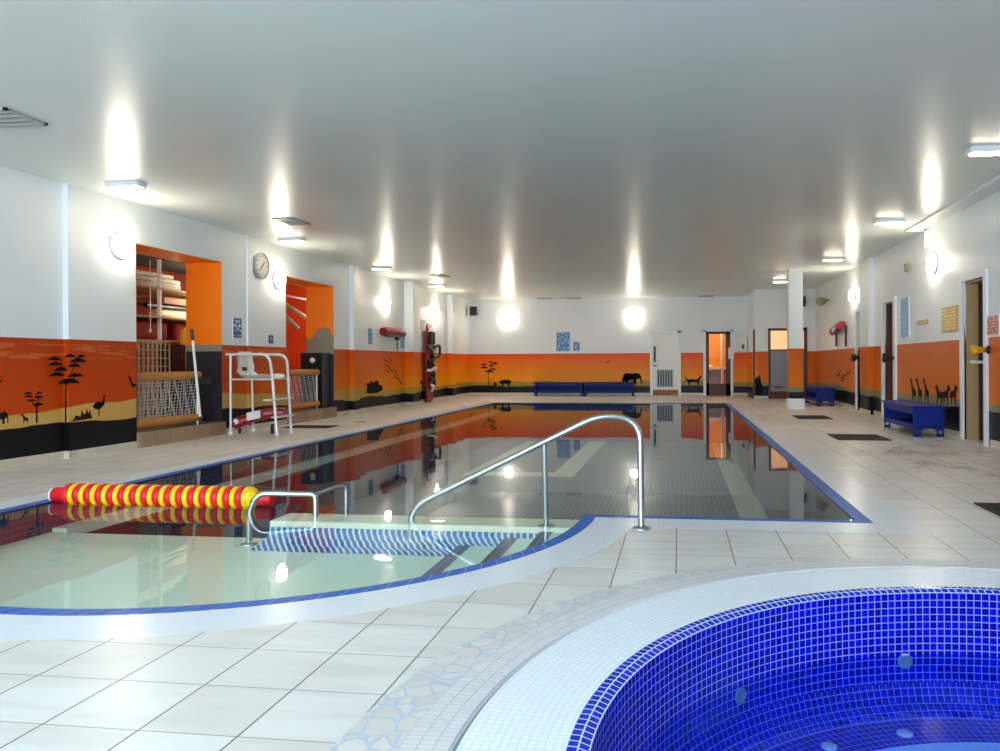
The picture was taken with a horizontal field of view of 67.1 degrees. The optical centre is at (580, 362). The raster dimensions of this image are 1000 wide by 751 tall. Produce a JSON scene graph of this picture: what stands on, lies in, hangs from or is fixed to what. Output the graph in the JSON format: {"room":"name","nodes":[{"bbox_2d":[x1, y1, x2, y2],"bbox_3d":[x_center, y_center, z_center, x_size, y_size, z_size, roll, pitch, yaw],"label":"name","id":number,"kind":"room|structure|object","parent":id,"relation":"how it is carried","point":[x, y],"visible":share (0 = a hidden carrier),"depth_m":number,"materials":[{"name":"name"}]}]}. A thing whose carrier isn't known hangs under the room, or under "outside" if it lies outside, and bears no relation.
{"room":"indoor swimming pool","nodes":[
{"label":"indoor swimming pool","id":0,"kind":"room"},
{"bbox_2d":[136,266,305,415],"bbox_3d":[-6.910,-0.484,13.005,1.730,3.230,10.200,0,0,7],"label":"wall","id":1,"kind":"structure","parent":0,"point":[295,339],"depth_m":18.02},
{"bbox_2d":[286,313,298,329],"bbox_3d":[-5.976,-0.893,15.263,0.088,0.439,0.759,0,0,7],"label":"stick","id":2,"kind":"object","parent":1,"relation":"attached to","point":[295,326],"visible":0.6,"depth_m":15.35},
{"bbox_2d":[286,302,305,318],"bbox_3d":[-5.946,-1.088,15.501,0.087,0.315,0.922,0,0,7],"label":"stick","id":3,"kind":"object","parent":1,"relation":"attached to","point":[288,306],"visible":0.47,"depth_m":15.51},
{"bbox_2d":[0,165,468,459],"bbox_3d":[-5.825,-0.489,11.502,0.810,3.230,28.300,0,0,7],"label":"wall","id":4,"kind":"structure","parent":0,"point":[68,304],"depth_m":9.58,"materials":[{"name":"paint"}]},
{"bbox_2d":[110,233,132,258],"bbox_3d":[-5.851,-1.494,9.558,0.113,0.328,0.328,0,0,7],"label":"wall lamp","id":5,"kind":"object","parent":4,"relation":"attached to","point":[119,242],"visible":1,"depth_m":9.48,"materials":[{"name":"glass"}]},
{"bbox_2d":[136,243,221,422],"bbox_3d":[-6.040,-0.224,10.819,0.598,2.702,1.874,0,0,7],"label":"niche","id":6,"kind":"object","parent":4,"relation":"attached to","point":[203,275],"depth_m":11.72,"materials":[{"name":"orange paint"}]},
{"bbox_2d":[137,421,225,447],"bbox_3d":[-5.994,1.027,10.814,0.640,0.200,1.870,0,0,7],"label":"trim","id":7,"kind":"structure","parent":4,"relation":"attached to","point":[165,434],"depth_m":10.65,"materials":[{"name":"brown tile"}]},
{"bbox_2d":[137,371,202,428],"bbox_3d":[-5.874,0.530,10.591,0.124,0.792,1.441,0,0,7],"label":"frame","id":8,"kind":"object","parent":7,"relation":"on","point":[189,375],"visible":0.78,"depth_m":10.55,"materials":[{"name":"brown wood"}]},
{"bbox_2d":[190,329,211,424],"bbox_3d":[-5.687,0.215,11.220,0.118,1.424,0.423,0,0,7],"label":"pole","id":9,"kind":"object","parent":7,"relation":"on","point":[197,380],"visible":1,"depth_m":11.09,"materials":[{"name":"white plastic"}]},
{"bbox_2d":[0,393,469,468],"bbox_3d":[-5.648,1.081,11.480,0.494,0.088,28.300,0,0,7],"label":"baseboard","id":10,"kind":"structure","parent":4,"relation":"attached to","point":[6,463],"depth_m":9.38,"materials":[{"name":"beige tile"}]},
{"bbox_2d":[232,317,241,338],"bbox_3d":[-5.563,-0.555,12.098,0.017,0.340,0.250,0,0,7],"label":"safety sign","id":11,"kind":"object","parent":4,"relation":"attached to","point":[236,322],"visible":1,"depth_m":12.07,"materials":[{"name":"white paint"}]},
{"bbox_2d":[253,253,269,278],"bbox_3d":[-5.455,-1.645,12.754,0.070,0.448,0.448,0,0,7],"label":"wall clock","id":12,"kind":"object","parent":4,"relation":"attached to","point":[261,266],"visible":1,"depth_m":12.73,"materials":[{"name":"grey plastic"}]},
{"bbox_2d":[273,270,285,288],"bbox_3d":[-5.358,-1.476,13.326,0.113,0.328,0.328,0,0,7],"label":"wall lamp","id":13,"kind":"object","parent":4,"relation":"attached to","point":[279,280],"visible":1,"depth_m":13.24,"materials":[{"name":"glass"}]},
{"bbox_2d":[286,276,333,406],"bbox_3d":[-5.547,-0.226,14.597,0.598,2.702,1.914,0,0,7],"label":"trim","id":14,"kind":"structure","parent":4,"relation":"attached to","point":[319,297],"depth_m":15.52,"materials":[{"name":"orange paint"}]},
{"bbox_2d":[286,407,336,423],"bbox_3d":[-5.500,1.025,14.592,0.640,0.200,1.910,0,0,7],"label":"trim","id":15,"kind":"structure","parent":4,"relation":"attached to","point":[303,414],"depth_m":14.50,"materials":[{"name":"brown wood"}]},
{"bbox_2d":[286,369,319,412],"bbox_3d":[-5.380,0.528,14.369,0.124,0.792,1.301,0,0,7],"label":"frame","id":16,"kind":"object","parent":15,"relation":"on","point":[293,372],"visible":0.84,"depth_m":14.42,"materials":[{"name":"brown wood"}]},
{"bbox_2d":[301,353,329,407],"bbox_3d":[-5.455,0.364,15.347,0.480,1.120,0.360,0,0,7],"label":"locker","id":17,"kind":"object","parent":15,"relation":"on","point":[321,361],"visible":0.84,"depth_m":15.20,"materials":[{"name":"black metal"}]},
{"bbox_2d":[367,328,372,344],"bbox_3d":[-4.884,-0.603,17.299,0.014,0.390,0.280,0,0,7],"label":"safety sign","id":18,"kind":"object","parent":4,"relation":"attached to","point":[369,330],"visible":1,"depth_m":17.26,"materials":[{"name":"white paint"}]},
{"bbox_2d":[368,328,371,343],"bbox_3d":[-4.880,-0.603,17.298,0.004,0.366,0.256,0,0,7],"label":"print","id":19,"kind":"object","parent":18,"relation":"attached to","point":[369,329],"depth_m":17.29},
{"bbox_2d":[382,295,390,308],"bbox_3d":[-4.719,-1.479,18.215,0.113,0.328,0.328,0,0,7],"label":"wall lamp","id":20,"kind":"object","parent":4,"relation":"attached to","point":[386,299],"visible":1,"depth_m":18.12,"materials":[{"name":"glass"}]},
{"bbox_2d":[384,296,390,307],"bbox_3d":[-4.702,-1.479,18.212,0.080,0.302,0.302,0,0,7],"label":"diffuser","id":21,"kind":"object","parent":20,"relation":"attached to","point":[387,302],"depth_m":18.13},
{"bbox_2d":[379,327,405,350],"bbox_3d":[-4.633,-0.579,18.468,0.208,0.560,1.300,0,0,7],"label":"bag","id":22,"kind":"object","parent":4,"relation":"hanging from","point":[397,333],"visible":1,"depth_m":18.27,"materials":[{"name":"plastic"}]},
{"bbox_2d":[400,337,404,348],"bbox_3d":[-4.618,-0.519,19.331,0.014,0.320,0.300,0,0,7],"label":"safety sign","id":23,"kind":"object","parent":4,"relation":"attached to","point":[402,340],"visible":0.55,"depth_m":19.32,"materials":[{"name":"white paint"}]},
{"bbox_2d":[433,306,438,316],"bbox_3d":[-4.233,-1.501,21.933,0.113,0.328,0.328,0,0,7],"label":"wall lamp","id":24,"kind":"object","parent":4,"relation":"attached to","point":[435,308],"visible":1,"depth_m":21.83,"materials":[{"name":"glass"}]},
{"bbox_2d":[470,306,476,315],"bbox_3d":[-3.675,-1.734,25.279,0.217,0.300,0.335,0,0,-33],"label":"speaker","id":25,"kind":"object","parent":4,"relation":"attached to","point":[473,310],"visible":1,"depth_m":25.16},
{"bbox_2d":[0,0,999,299],"bbox_3d":[-0.827,-2.201,12.360,13.975,0.150,31.700,0,0,7],"label":"ceiling","id":26,"kind":"structure","parent":0,"point":[503,149],"depth_m":6.75,"materials":[{"name":"paint"}]},
{"bbox_2d":[0,107,47,127],"bbox_3d":[-4.999,-2.096,6.421,0.550,0.022,0.420,0,0,7],"label":"ceiling vent","id":27,"kind":"object","parent":26,"relation":"in","point":[9,118],"visible":1,"depth_m":6.46,"materials":[{"name":"grey plastic"}]},
{"bbox_2d":[104,180,146,189],"bbox_3d":[-5.338,-2.072,8.765,0.420,0.068,0.180,0,0,7],"label":"ceiling light","id":28,"kind":"object","parent":26,"relation":"attached to","point":[134,184],"visible":1,"depth_m":8.71,"materials":[{"name":"white paint"}]},
{"bbox_2d":[109,186,141,189],"bbox_3d":[-5.338,-2.045,8.765,0.360,0.013,0.090,0,0,7],"label":"diffuser","id":29,"kind":"object","parent":28,"relation":"attached to","point":[111,187],"depth_m":8.73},
{"bbox_2d":[272,217,309,225],"bbox_3d":[-4.320,-2.100,11.153,0.320,0.022,0.500,0,0,7],"label":"ceiling vent","id":30,"kind":"object","parent":26,"relation":"in","point":[291,221],"visible":1,"depth_m":11.10,"materials":[{"name":"grey plastic"}]},
{"bbox_2d":[278,237,305,242],"bbox_3d":[-4.905,-2.074,12.692,0.420,0.068,0.180,0,0,7],"label":"ceiling light","id":31,"kind":"object","parent":26,"relation":"attached to","point":[286,239],"visible":1,"depth_m":12.63,"materials":[{"name":"white paint"}]},
{"bbox_2d":[371,266,391,269],"bbox_3d":[-4.406,-2.076,16.509,0.420,0.068,0.180,0,0,7],"label":"ceiling light","id":32,"kind":"object","parent":26,"relation":"attached to","point":[373,267],"visible":1,"depth_m":16.44,"materials":[{"name":"white paint"}]},
{"bbox_2d":[428,284,444,286],"bbox_3d":[-3.914,-2.078,20.277,0.420,0.068,0.180,0,0,7],"label":"ceiling light","id":33,"kind":"object","parent":26,"relation":"attached to","point":[429,285],"visible":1,"depth_m":20.21,"materials":[{"name":"white paint"}]},
{"bbox_2d":[431,274,449,277],"bbox_3d":[-3.420,-2.104,18.196,0.320,0.022,0.500,0,0,7],"label":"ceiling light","id":34,"kind":"object","parent":26,"relation":"in","point":[434,275],"visible":1,"depth_m":18.07,"materials":[{"name":"white plastic"}]},
{"bbox_2d":[772,279,786,282],"bbox_3d":[5.211,-2.119,19.488,0.420,0.068,0.180,0,0,7],"label":"ceiling light","id":35,"kind":"object","parent":26,"relation":"attached to","point":[778,280],"visible":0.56,"depth_m":19.43,"materials":[{"name":"white paint"}]},
{"bbox_2d":[821,257,843,260],"bbox_3d":[5.175,-2.119,15.357,0.420,0.068,0.180,0,0,7],"label":"ceiling light","id":36,"kind":"object","parent":26,"relation":"attached to","point":[823,258],"visible":1,"depth_m":15.29,"materials":[{"name":"white paint"}]},
{"bbox_2d":[873,218,905,224],"bbox_3d":[4.637,-2.117,11.242,0.420,0.068,0.180,0,0,7],"label":"ceiling light","id":37,"kind":"object","parent":26,"relation":"attached to","point":[883,221],"visible":1,"depth_m":11.18,"materials":[{"name":"white paint"}]},
{"bbox_2d":[876,222,902,224],"bbox_3d":[4.637,-2.089,11.242,0.360,0.013,0.090,0,0,7],"label":"diffuser","id":38,"kind":"object","parent":37,"relation":"attached to","point":[877,223],"depth_m":11.21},
{"bbox_2d":[905,175,999,247],"bbox_3d":[4.923,-2.002,8.296,0.320,0.300,7.730,0,0,7],"label":"conduit","id":39,"kind":"object","parent":26,"relation":"attached to","point":[910,229],"visible":1,"depth_m":10.26,"materials":[{"name":"white paint"}]},
{"bbox_2d":[965,145,999,155],"bbox_3d":[4.095,-2.115,7.481,0.420,0.068,0.180,0,0,7],"label":"ceiling light","id":40,"kind":"object","parent":26,"relation":"attached to","point":[987,150],"visible":1,"depth_m":7.43,"materials":[{"name":"white paint"}]},
{"bbox_2d":[970,152,999,155],"bbox_3d":[4.095,-2.087,7.481,0.360,0.013,0.090,0,0,7],"label":"diffuser","id":41,"kind":"object","parent":40,"relation":"attached to","point":[971,153],"depth_m":7.46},
{"bbox_2d":[0,395,999,750],"bbox_3d":[-0.303,1.101,10.857,11.975,0.001,28.450,0,0,7],"label":"floor","id":42,"kind":"structure","parent":0,"point":[301,685],"depth_m":3.19,"materials":[{"name":"tile"}]},
{"bbox_2d":[232,407,285,433],"bbox_3d":[-5.087,0.920,11.778,0.799,0.405,0.271,0,0,-9],"label":"tube","id":43,"kind":"object","parent":42,"relation":"on","point":[267,413],"visible":0.93,"depth_m":11.74,"materials":[{"name":"plastic"}]},
{"bbox_2d":[225,351,293,435],"bbox_3d":[-5.051,0.473,11.770,0.956,1.300,0.872,0,0,7],"label":"chair","id":44,"kind":"object","parent":42,"relation":"on","point":[245,365],"visible":1,"depth_m":11.71,"materials":[{"name":"white metal"}]},
{"bbox_2d":[282,425,338,427],"bbox_3d":[-4.675,1.115,12.956,0.800,0.011,0.480,0,0,7],"label":"floor grate","id":45,"kind":"object","parent":42,"relation":"on","point":[294,426],"visible":0.96,"depth_m":12.96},
{"bbox_2d":[422,320,440,401],"bbox_3d":[-4.229,-0.031,21.195,0.298,2.300,0.852,0,0,7],"label":"board","id":46,"kind":"object","parent":42,"relation":"on","point":[430,349],"visible":1,"depth_m":20.98,"materials":[{"name":"plastic"}]},
{"bbox_2d":[0,402,932,652],"bbox_3d":[-0.383,1.627,11.750,7.020,1.050,17.900,0,0,7],"label":"swimming pool","id":47,"kind":"object","parent":42,"relation":"in","point":[68,572],"visible":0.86,"depth_m":6.27,"materials":[{"name":"liquid"}]},
{"bbox_2d":[48,483,275,508],"bbox_3d":[-3.361,1.069,5.987,1.908,0.180,0.180,0,0,7],"label":"float line","id":48,"kind":"object","parent":47,"relation":"on","point":[87,494],"visible":0.98,"depth_m":5.92,"materials":[{"name":"red plastic"}]},
{"bbox_2d":[240,485,347,545],"bbox_3d":[-2.150,1.159,5.686,0.791,0.402,0.271,0,0,-29],"label":"handrail","id":49,"kind":"object","parent":47,"relation":"attached to","point":[314,495],"visible":0.98,"depth_m":5.60,"materials":[{"name":"metal"}]},
{"bbox_2d":[407,413,649,538],"bbox_3d":[-0.397,0.850,5.230,1.804,1.003,0.269,0,0,15],"label":"handrail","id":50,"kind":"object","parent":47,"relation":"attached to","point":[542,443],"visible":0.88,"depth_m":5.19,"materials":[{"name":"metal"}]},
{"bbox_2d":[533,382,583,395],"bbox_3d":[-0.723,0.878,24.753,1.660,0.450,0.460,0,0,7],"label":"bench","id":51,"kind":"object","parent":42,"relation":"on","point":[539,387],"visible":0.94,"depth_m":24.63,"materials":[{"name":"blue paint"}]},
{"bbox_2d":[583,382,634,395],"bbox_3d":[0.923,0.871,24.538,1.660,0.450,0.460,0,0,7],"label":"bench","id":52,"kind":"object","parent":42,"relation":"on","point":[589,387],"visible":0.98,"depth_m":24.43,"materials":[{"name":"blue paint"}]},
{"bbox_2d":[329,558,999,750],"bbox_3d":[1.611,1.591,1.821,4.690,1.003,4.690,0,0,7],"label":"hot tub","id":53,"kind":"object","parent":42,"relation":"in","point":[873,654],"visible":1,"depth_m":3.29,"materials":[{"name":"tile"}]},
{"bbox_2d":[792,415,832,418],"bbox_3d":[4.527,1.073,14.652,0.630,0.011,0.870,0,0,7],"label":"floor grate","id":54,"kind":"object","parent":42,"relation":"on","point":[796,416],"visible":1,"depth_m":14.59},
{"bbox_2d":[805,386,834,405],"bbox_3d":[6.094,0.848,19.122,0.460,0.450,1.660,0,0,7],"label":"bench","id":55,"kind":"object","parent":42,"relation":"on","point":[819,394],"visible":0.99,"depth_m":18.35,"materials":[{"name":"blue paint"}]},
{"bbox_2d":[827,434,891,440],"bbox_3d":[3.988,1.076,10.754,0.710,0.011,0.800,0,0,7],"label":"floor grate","id":56,"kind":"object","parent":42,"relation":"on","point":[872,437],"visible":1,"depth_m":10.71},
{"bbox_2d":[882,400,945,436],"bbox_3d":[5.129,0.852,11.583,0.460,0.450,1.660,0,0,7],"label":"bench","id":57,"kind":"object","parent":42,"relation":"on","point":[915,415],"visible":1,"depth_m":10.88,"materials":[{"name":"blue paint"}]},
{"bbox_2d":[894,418,940,427],"bbox_3d":[5.129,0.934,11.583,0.360,0.025,1.600,0,0,7],"label":"shelf","id":58,"kind":"object","parent":57,"relation":"attached to","point":[904,422],"depth_m":11.01,"materials":[{"name":"blue paint"}]},
{"bbox_2d":[974,502,999,515],"bbox_3d":[3.316,1.079,5.306,0.710,0.011,0.780,0,0,7],"label":"floor grate","id":59,"kind":"object","parent":42,"relation":"on","point":[994,508],"visible":1,"depth_m":5.58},
{"bbox_2d":[469,296,747,392],"bbox_3d":[1.539,-0.522,24.884,11.945,3.230,0.153,0,0,7],"label":"wall","id":60,"kind":"structure","parent":0,"point":[503,357],"depth_m":24.96,"materials":[{"name":"paint"}]},
{"bbox_2d":[503,314,512,323],"bbox_3d":[-2.471,-1.459,25.276,0.328,0.328,0.113,0,0,7],"label":"wall lamp","id":61,"kind":"object","parent":60,"relation":"attached to","point":[508,319],"visible":1,"depth_m":25.24,"materials":[{"name":"white paint"}]},
{"bbox_2d":[556,332,569,351],"bbox_3d":[-0.597,-0.697,25.082,0.480,0.660,0.014,0,0,7],"label":"sign","id":62,"kind":"object","parent":60,"relation":"attached to","point":[562,338],"visible":1,"depth_m":25.07,"materials":[{"name":"white paint"}]},
{"bbox_2d":[573,342,579,350],"bbox_3d":[-0.150,-0.539,25.023,0.240,0.320,0.014,0,0,7],"label":"sign","id":63,"kind":"object","parent":60,"relation":"attached to","point":[576,345],"visible":1,"depth_m":25.01,"materials":[{"name":"white paint"}]},
{"bbox_2d":[470,393,747,395],"bbox_3d":[0.816,1.052,24.908,9.330,0.088,0.034,0,0,7],"label":"baseboard","id":64,"kind":"structure","parent":60,"relation":"attached to","point":[734,394],"depth_m":25.00,"materials":[{"name":"beige tile"}]},
{"bbox_2d":[629,313,638,322],"bbox_3d":[1.753,-1.468,24.724,0.328,0.328,0.113,0,0,7],"label":"wall lamp","id":65,"kind":"object","parent":60,"relation":"attached to","point":[633,317],"visible":1,"depth_m":24.69,"materials":[{"name":"white paint"}]},
{"bbox_2d":[650,330,680,394],"bbox_3d":[2.787,0.020,24.672,1.018,2.134,0.150,0,0,7],"label":"door","id":66,"kind":"structure","parent":60,"relation":"in","point":[665,346],"depth_m":24.64,"materials":[{"name":"white paint"}]},
{"bbox_2d":[703,329,733,395],"bbox_3d":[4.498,0.005,24.453,0.980,2.150,0.140,0,0,7],"label":"door","id":67,"kind":"structure","parent":60,"relation":"in","point":[708,389],"depth_m":24.43,"materials":[{"name":"white paint"}]},
{"bbox_2d":[737,336,746,351],"bbox_3d":[5.219,-0.594,24.240,0.330,0.500,0.175,0,0,7],"label":"dryer","id":68,"kind":"object","parent":60,"relation":"attached to","point":[741,340],"visible":1,"depth_m":24.17,"materials":[{"name":"white plastic"}]},
{"bbox_2d":[709,334,725,366],"bbox_3d":[4.725,-0.221,25.735,2.500,2.600,2.340,0,0,7],"label":"wall","id":69,"kind":"structure","parent":0,"point":[714,339],"depth_m":26.80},
{"bbox_2d":[747,289,815,397],"bbox_3d":[6.136,-0.543,23.098,1.765,3.230,2.203,0,0,7],"label":"wall partition","id":70,"kind":"structure","parent":0,"point":[766,308],"depth_m":22.07,"materials":[{"name":"paint"}]},
{"bbox_2d":[753,330,754,395],"bbox_3d":[5.137,0.008,22.183,0.045,1.962,0.136,0,0,7],"label":"trim","id":71,"kind":"structure","parent":70,"relation":"attached to","point":[753,330],"depth_m":22.12,"materials":[{"name":"paint"}]},
{"bbox_2d":[768,327,807,398],"bbox_3d":[6.091,0.023,22.057,1.120,2.100,0.160,0,0,7],"label":"door","id":72,"kind":"structure","parent":70,"relation":"in","point":[777,337],"depth_m":22.06,"materials":[{"name":"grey wood"}]},
{"bbox_2d":[786,269,804,408],"bbox_3d":[4.999,-0.537,17.449,0.365,3.230,0.330,0,0,7],"label":"pillar","id":73,"kind":"structure","parent":0,"point":[794,400],"depth_m":17.30,"materials":[{"name":"white paint"}]},
{"bbox_2d":[815,190,999,445],"bbox_3d":[5.416,-0.539,10.032,0.405,3.230,28.300,0,0,7],"label":"wall","id":74,"kind":"structure","parent":0,"point":[967,241],"depth_m":12.39,"materials":[{"name":"paint"}]},
{"bbox_2d":[816,297,828,306],"bbox_3d":[6.427,-1.602,19.852,0.404,0.248,0.248,0,0,-29],"label":"wall spotlight","id":75,"kind":"object","parent":74,"relation":"attached to","point":[820,301],"visible":1,"depth_m":19.74,"materials":[{"name":"grey plastic"}]},
{"bbox_2d":[829,321,846,346],"bbox_3d":[6.272,-0.683,18.301,0.210,0.609,1.140,0,0,7],"label":"bag","id":76,"kind":"object","parent":74,"relation":"hanging from","point":[841,325],"visible":1,"depth_m":17.87,"materials":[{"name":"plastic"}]},
{"bbox_2d":[849,288,855,302],"bbox_3d":[6.173,-1.528,17.043,0.113,0.328,0.328,0,0,7],"label":"wall lamp","id":77,"kind":"object","parent":74,"relation":"attached to","point":[852,293],"visible":1,"depth_m":16.93,"materials":[{"name":"glass"}]},
{"bbox_2d":[849,289,853,301],"bbox_3d":[6.157,-1.528,17.045,0.080,0.302,0.302,0,0,7],"label":"diffuser","id":78,"kind":"object","parent":77,"relation":"attached to","point":[851,293],"depth_m":16.96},
{"bbox_2d":[855,307,859,409],"bbox_3d":[6.228,-0.070,16.532,0.185,2.283,0.640,0,0,7],"label":"door frame","id":79,"kind":"structure","parent":74,"relation":"in","point":[857,310],"depth_m":16.76,"materials":[{"name":"white paint"}]},
{"bbox_2d":[882,353,893,361],"bbox_3d":[5.704,-0.086,13.837,0.225,0.169,0.169,0,0,7],"label":"holder","id":80,"kind":"object","parent":74,"relation":"attached to","point":[885,357],"visible":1,"depth_m":13.80,"materials":[{"name":"black plastic"}]},
{"bbox_2d":[881,296,896,417],"bbox_3d":[5.922,-0.078,14.192,0.185,2.303,0.960,0,0,7],"label":"door frame","id":81,"kind":"structure","parent":74,"relation":"in","point":[890,388],"depth_m":14.46,"materials":[{"name":"white paint"}]},
{"bbox_2d":[901,296,909,337],"bbox_3d":[5.725,-0.791,13.209,0.014,0.710,0.480,0,0,7],"label":"sign","id":82,"kind":"object","parent":74,"relation":"attached to","point":[905,318],"visible":1,"depth_m":13.16,"materials":[{"name":"white paint"}]},
{"bbox_2d":[825,401,999,448],"bbox_3d":[5.135,1.033,8.960,0.139,0.088,26.100,0,0,7],"label":"baseboard","id":83,"kind":"structure","parent":74,"relation":"attached to","point":[993,443],"depth_m":11.71,"materials":[{"name":"beige tile"}]},
{"bbox_2d":[917,319,927,324],"bbox_3d":[5.604,-0.660,12.277,0.014,0.070,0.560,0,0,7],"label":"name plate","id":84,"kind":"object","parent":74,"relation":"attached to","point":[925,321],"visible":1,"depth_m":12.24,"materials":[{"name":"gold metal"}]},
{"bbox_2d":[926,252,937,273],"bbox_3d":[5.473,-1.555,11.688,0.113,0.328,0.328,0,0,7],"label":"wall lamp","id":85,"kind":"object","parent":74,"relation":"attached to","point":[932,259],"visible":1,"depth_m":11.59,"materials":[{"name":"glass"}]},
{"bbox_2d":[941,305,957,331],"bbox_3d":[5.442,-0.639,11.037,0.014,0.370,0.660,0,0,7],"label":"poster","id":86,"kind":"object","parent":74,"relation":"attached to","point":[949,315],"visible":1,"depth_m":11.02,"materials":[{"name":"paper"}]},
{"bbox_2d":[959,269,988,445],"bbox_3d":[5.424,-0.071,10.112,0.255,2.293,0.920,0,0,7],"label":"door frame","id":87,"kind":"structure","parent":74,"relation":"in","point":[976,369],"depth_m":10.43,"materials":[{"name":"white paint"}]},
{"bbox_2d":[969,345,990,353],"bbox_3d":[5.159,-0.163,9.673,0.225,0.120,0.120,0,0,7],"label":"holder","id":88,"kind":"object","parent":74,"relation":"attached to","point":[973,349],"visible":1,"depth_m":9.63,"materials":[{"name":"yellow plastic"}]},
{"bbox_2d":[987,314,999,335],"bbox_3d":[5.242,-0.474,9.500,0.014,0.260,0.360,0,0,7],"label":"safety sign","id":89,"kind":"object","parent":74,"relation":"attached to","point":[993,321],"visible":1,"depth_m":9.48,"materials":[{"name":"white paint"}]},
{"bbox_3d":[-6.903,1.036,13.005,1.730,0.190,10.000,0,0,7],"label":"floor","id":90,"kind":"structure","parent":0,"visible":0},
{"bbox_2d":[137,340,169,418],"bbox_3d":[-6.476,0.309,11.013,0.212,1.252,0.972,0,0,7],"label":"wire cage","id":91,"kind":"object","parent":90,"relation":"on","point":[143,349],"visible":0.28,"depth_m":11.18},
{"bbox_2d":[136,254,185,356],"bbox_3d":[-6.979,-0.394,12.006,0.950,2.670,4.100,0,0,7],"label":"storage rack","id":92,"kind":"object","parent":90,"relation":"on","point":[159,264],"visible":0.07,"depth_m":11.92,"materials":[{"name":"white metal"}]},
{"bbox_2d":[137,320,166,339],"bbox_3d":[-7.085,-0.503,11.591,0.650,0.310,1.150,0,0,7],"label":"bag","id":93,"kind":"object","parent":92,"relation":"on","point":[143,326],"visible":0.24,"depth_m":11.68,"materials":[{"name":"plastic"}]},
{"bbox_2d":[136,279,180,289],"bbox_3d":[-7.098,-1.218,11.517,0.750,0.100,1.800,0,0,7],"label":"board","id":94,"kind":"object","parent":92,"relation":"on","point":[138,281],"visible":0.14,"depth_m":11.76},
{"bbox_2d":[136,274,179,284],"bbox_3d":[-7.101,-1.311,11.497,0.650,0.075,1.960,0,0,7],"label":"board","id":95,"kind":"object","parent":94,"relation":"on","point":[141,277],"visible":0.26,"depth_m":11.82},
{"bbox_2d":[136,270,172,279],"bbox_3d":[-7.126,-1.391,11.500,0.600,0.075,1.760,0,0,7],"label":"board","id":96,"kind":"object","parent":95,"relation":"on","point":[139,272],"visible":0.21,"depth_m":11.83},
{"bbox_2d":[137,339,179,344],"bbox_3d":[-6.979,-0.336,12.006,0.950,0.025,4.100,0,0,7],"label":"shelf","id":97,"kind":"object","parent":92,"relation":"attached to","point":[167,341],"depth_m":11.85,"materials":[{"name":"brown wood"}]},
{"bbox_2d":[136,254,185,274],"bbox_3d":[-6.985,-1.621,12.006,0.950,0.025,4.100,0,0,7],"label":"shelf","id":98,"kind":"object","parent":92,"relation":"attached to","point":[141,260],"depth_m":12.27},
{"bbox_2d":[136,284,185,298],"bbox_3d":[-6.983,-1.151,12.006,0.950,0.025,4.100,0,0,7],"label":"shelf","id":99,"kind":"object","parent":92,"relation":"attached to","point":[140,289],"depth_m":12.05,"materials":[{"name":"brown wood"}]},
{"bbox_2d":[137,314,185,322],"bbox_3d":[-6.981,-0.701,12.006,0.950,0.025,4.100,0,0,7],"label":"shelf","id":100,"kind":"object","parent":92,"relation":"attached to","point":[159,317],"depth_m":11.94,"materials":[{"name":"brown wood"}]},
{"bbox_2d":[149,309,185,318],"bbox_3d":[-6.773,-0.789,12.634,0.148,0.148,1.300,0,0,7],"label":"rolled mat","id":101,"kind":"object","parent":92,"relation":"on","point":[165,313],"visible":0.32,"depth_m":12.31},
{"bbox_2d":[143,302,185,310],"bbox_3d":[-6.760,-0.906,12.355,0.073,0.073,1.250,0,0,7],"label":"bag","id":102,"kind":"object","parent":101,"relation":"on","point":[153,305],"visible":0.66,"depth_m":12.20,"materials":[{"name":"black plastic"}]},
{"bbox_2d":[136,296,185,306],"bbox_3d":[-6.959,-1.009,12.759,0.600,0.120,1.300,0,0,7],"label":"exercise mat","id":103,"kind":"object","parent":102,"relation":"on","point":[139,300],"visible":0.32,"depth_m":12.15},
{"bbox_2d":[166,323,185,340],"bbox_3d":[-6.923,-0.504,12.830,0.650,0.310,0.950,0,0,7],"label":"bag","id":104,"kind":"object","parent":92,"relation":"on","point":[174,330],"visible":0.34,"depth_m":12.34,"materials":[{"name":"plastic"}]},
{"bbox_2d":[158,344,185,416],"bbox_3d":[-6.417,0.329,11.696,0.252,1.212,0.342,0,0,7],"label":"wire crate","id":105,"kind":"object","parent":90,"relation":"on","point":[173,348],"visible":0.49,"depth_m":11.68,"materials":[{"name":"beige metal"}]},
{"bbox_2d":[180,328,186,413],"bbox_3d":[-6.419,0.179,12.225,0.060,1.500,0.340,0,0,7],"label":"kickboard","id":106,"kind":"object","parent":90,"relation":"on","point":[183,332],"visible":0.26,"depth_m":12.08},
{"bbox_3d":[4.631,1.104,25.743,2.300,0.051,2.350,0,0,7],"label":"floor","id":107,"kind":"structure","parent":0,"visible":0},
{"bbox_2d":[709,367,725,383],"bbox_3d":[4.555,0.620,26.529,1.350,0.920,0.590,0,0,7],"label":"counter","id":108,"kind":"object","parent":107,"relation":"on","point":[714,372],"depth_m":26.26,"materials":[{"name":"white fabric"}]},
{"bbox_2d":[709,367,725,369],"bbox_3d":[4.553,0.209,26.529,1.350,0.100,0.590,0,0,7],"label":"countertop","id":109,"kind":"structure","parent":108,"relation":"on","point":[710,368],"depth_m":26.21,"materials":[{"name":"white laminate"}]},
{"bbox_2d":[721,334,723,383],"bbox_3d":[4.808,-0.072,25.441,0.060,2.300,0.700,0,0,7],"label":"screen","id":110,"kind":"object","parent":107,"relation":"on","point":[722,335],"visible":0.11,"depth_m":25.09,"materials":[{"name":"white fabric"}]},
{"bbox_3d":[-6.372,-1.769,12.783,0.234,0.174,9.300,0,0,7],"label":"pipework","id":111,"kind":"object","parent":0,"visible":0},
{"bbox_2d":[149,260,151,332],"bbox_3d":[-6.547,-1.001,11.364,0.040,1.100,0.040,0,0,7],"label":"pull cord","id":112,"kind":"object","parent":111,"relation":"hanging from","point":[150,329],"visible":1,"depth_m":11.36,"materials":[{"name":"white plastic"}]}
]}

